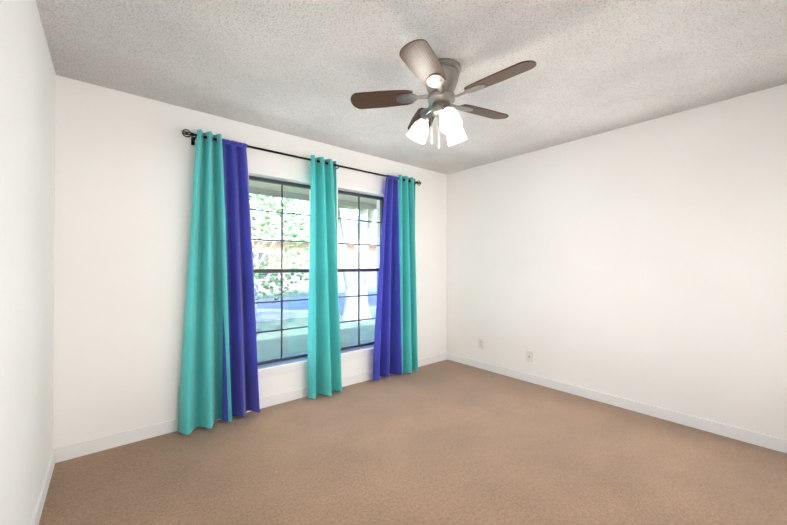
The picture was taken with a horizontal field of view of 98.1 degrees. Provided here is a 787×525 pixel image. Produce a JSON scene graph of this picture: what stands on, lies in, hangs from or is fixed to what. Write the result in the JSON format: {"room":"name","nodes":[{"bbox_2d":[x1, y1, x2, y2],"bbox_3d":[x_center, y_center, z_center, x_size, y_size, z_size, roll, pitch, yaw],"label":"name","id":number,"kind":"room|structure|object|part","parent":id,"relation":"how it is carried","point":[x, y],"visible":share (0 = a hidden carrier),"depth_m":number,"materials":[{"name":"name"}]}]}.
{"room":"empty bedroom","nodes":[
{"label":"empty bedroom","id":0,"kind":"room"},
{"bbox_2d":[0,0,55,524],"bbox_3d":[-1.075,0.022,0.687,0.250,2.440,4.100,0,-1,-40],"label":"wall","id":1,"kind":"structure","parent":0,"point":[27,141],"depth_m":1.40,"materials":[{"name":"paint"}]},
{"bbox_2d":[30,449,57,524],"bbox_3d":[-0.974,1.201,0.761,0.012,0.085,3.540,0,-1,-40],"label":"baseboard","id":2,"kind":"structure","parent":1,"relation":"attached to","point":[37,513],"depth_m":1.80,"materials":[{"name":"white wood"}]},
{"bbox_2d":[53,75,446,448],"bbox_3d":[-0.794,0.046,3.431,3.700,2.440,0.250,0,-1,-40],"label":"wall","id":3,"kind":"structure","parent":0,"point":[124,168],"depth_m":2.42,"materials":[{"name":"paint"}]},
{"bbox_2d":[177,385,179,400],"bbox_3d":[-1.596,0.979,2.589,0.070,0.115,0.018,0,-1,-40],"label":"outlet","id":4,"kind":"object","parent":3,"relation":"attached to","point":[178,392],"visible":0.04,"depth_m":2.57,"materials":[{"name":"white plastic"}]},
{"bbox_2d":[56,353,445,461],"bbox_3d":[-0.710,1.222,3.320,3.700,0.085,0.012,0,-1,-40],"label":"baseboard","id":5,"kind":"structure","parent":3,"relation":"attached to","point":[64,453],"depth_m":2.46,"materials":[{"name":"white wood"}]},
{"bbox_2d":[177,129,420,434],"bbox_3d":[-0.627,0.133,3.282,2.454,2.245,0.191,0,-1,-40],"label":"curtains","id":6,"kind":"object","parent":3,"relation":"hanging from","point":[219,373],"visible":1,"depth_m":2.80,"materials":[{"name":"teal fabric"}]},
{"bbox_3d":[-0.638,-0.940,3.315,2.440,0.075,0.140,0,-1,-40],"label":"rod","id":7,"kind":"part","parent":6,"relation":"part of","materials":[{"name":"black metal"}]},
{"bbox_2d":[249,176,373,378],"bbox_3d":[-0.677,0.123,3.446,1.651,1.775,0.165,0,-1,-40],"label":"window unit","id":8,"kind":"structure","parent":3,"relation":"in","point":[278,360],"depth_m":3.21,"materials":[{"name":"clear glass"}]},
{"bbox_2d":[249,180,376,209],"bbox_3d":[-1.131,-0.911,3.841,5.700,0.240,0.800,0,-1,-40],"label":"roof eave","id":9,"kind":"object","parent":3,"relation":"attached to","point":[275,192],"depth_m":4.18,"materials":[{"name":"beige"}]},
{"bbox_2d":[338,190,383,352],"bbox_3d":[-0.353,0.083,3.738,0.680,1.690,0.133,0,-1,-40],"label":"window unit","id":10,"kind":"structure","parent":3,"relation":"in","point":[352,347],"depth_m":3.77,"materials":[{"name":"clear glass"}]},
{"bbox_2d":[36,0,786,174],"bbox_3d":[0.441,-1.247,1.964,4.200,0.120,4.100,0,-1,-40],"label":"ceiling","id":11,"kind":"structure","parent":0,"point":[306,69],"depth_m":2.00,"materials":[{"name":"white paint"}]},
{"bbox_2d":[351,39,535,149],"bbox_3d":[0.325,-0.932,2.093,1.064,0.507,1.067,0,-1,-40],"label":"ceiling fan","id":12,"kind":"object","parent":11,"relation":"hanging from","point":[433,74],"visible":1,"depth_m":2.02,"materials":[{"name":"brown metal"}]},
{"bbox_3d":[-0.027,-1.009,2.107,0.484,0.037,0.143,0,0,9],"label":"blade","id":13,"kind":"part","parent":12,"relation":"part of","materials":[{"name":"brown wood"}]},
{"bbox_3d":[0.206,-1.007,2.403,0.143,0.037,0.484,0,0,-9],"label":"blade","id":14,"kind":"part","parent":12,"relation":"part of","materials":[{"name":"brown wood"}]},
{"bbox_3d":[0.181,-1.012,1.794,0.143,0.037,0.484,0,-1,27],"label":"blade","id":15,"kind":"part","parent":12,"relation":"part of","materials":[{"name":"brown wood"}]},
{"bbox_3d":[0.293,-0.932,2.094,0.236,0.507,0.236,0,-1,-40],"label":"motor","id":16,"kind":"part","parent":12,"relation":"part of","materials":[{"name":"silver metal"}]},
{"bbox_3d":[0.559,-1.008,2.272,0.484,0.037,0.143,0,-1,-27],"label":"blade","id":17,"kind":"part","parent":12,"relation":"part of","materials":[{"name":"brown wood"}]},
{"bbox_3d":[0.544,-1.011,1.895,0.143,0.037,0.484,0,-1,-45],"label":"blade","id":18,"kind":"part","parent":12,"relation":"part of","materials":[{"name":"brown wood"}]},
{"bbox_2d":[39,360,786,524],"bbox_3d":[0.441,1.303,1.943,4.200,0.100,4.100,0,-1,-40],"label":"floor","id":19,"kind":"structure","parent":0,"point":[446,442],"depth_m":2.09,"materials":[{"name":"carpet"}]},
{"bbox_2d":[447,84,786,439],"bbox_3d":[1.956,0.044,3.220,0.250,2.440,4.100,0,-1,-40],"label":"wall","id":20,"kind":"structure","parent":0,"point":[645,262],"depth_m":2.85,"materials":[{"name":"paint"}]},
{"bbox_2d":[478,338,483,348],"bbox_3d":[1.052,0.971,4.098,0.018,0.115,0.070,0,-1,-40],"label":"outlet","id":21,"kind":"object","parent":20,"relation":"attached to","point":[481,343],"visible":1,"depth_m":4.09,"materials":[{"name":"white plastic"}]},
{"bbox_2d":[526,350,532,362],"bbox_3d":[1.439,0.997,3.622,0.018,0.115,0.070,0,-1,-40],"label":"outlet","id":22,"kind":"object","parent":20,"relation":"attached to","point":[529,356],"visible":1,"depth_m":3.62,"materials":[{"name":"white plastic"}]},
{"bbox_2d":[446,353,786,453],"bbox_3d":[1.856,1.221,3.126,0.012,0.085,3.540,0,-1,-40],"label":"baseboard","id":23,"kind":"structure","parent":20,"relation":"attached to","point":[770,442],"depth_m":2.84,"materials":[{"name":"white wood"}]},
{"label":"outside","id":24,"kind":"structure","parent":0,"visible":0},
{"bbox_2d":[256,286,376,360],"bbox_3d":[-17.616,1.877,28.454,90.000,0.200,59.750,0,-1,-40],"label":"lawn","id":25,"kind":"structure","parent":24,"point":[289,342],"depth_m":7.60,"materials":[{"name":"green plant"}]},
{"bbox_2d":[249,194,308,317],"bbox_3d":[-2.769,-0.050,7.229,2.292,3.405,1.984,0,-1,-40],"label":"tree","id":26,"kind":"object","parent":25,"relation":"on","point":[294,235],"depth_m":7.14,"materials":[{"name":"green plant"}]},
{"bbox_2d":[251,214,376,291],"bbox_3d":[-7.481,-0.796,25.707,17.000,5.100,10.000,0,-1,-40],"label":"neighbor house","id":27,"kind":"structure","parent":25,"relation":"on","point":[349,234],"depth_m":21.60,"materials":[{"name":"brick"}]},
{"bbox_2d":[256,292,376,321],"bbox_3d":[-6.794,1.658,15.508,90.000,0.020,13.500,0,-1,-40],"label":"street","id":28,"kind":"structure","parent":25,"relation":"on","point":[341,309],"depth_m":12.30,"materials":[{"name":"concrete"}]},
{"bbox_2d":[338,205,373,321],"bbox_3d":[-0.659,-1.948,9.554,8.808,7.230,7.446,0,-1,-40],"label":"oak tree","id":29,"kind":"object","parent":25,"relation":"on","point":[365,231],"depth_m":9.61,"materials":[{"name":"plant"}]}
]}

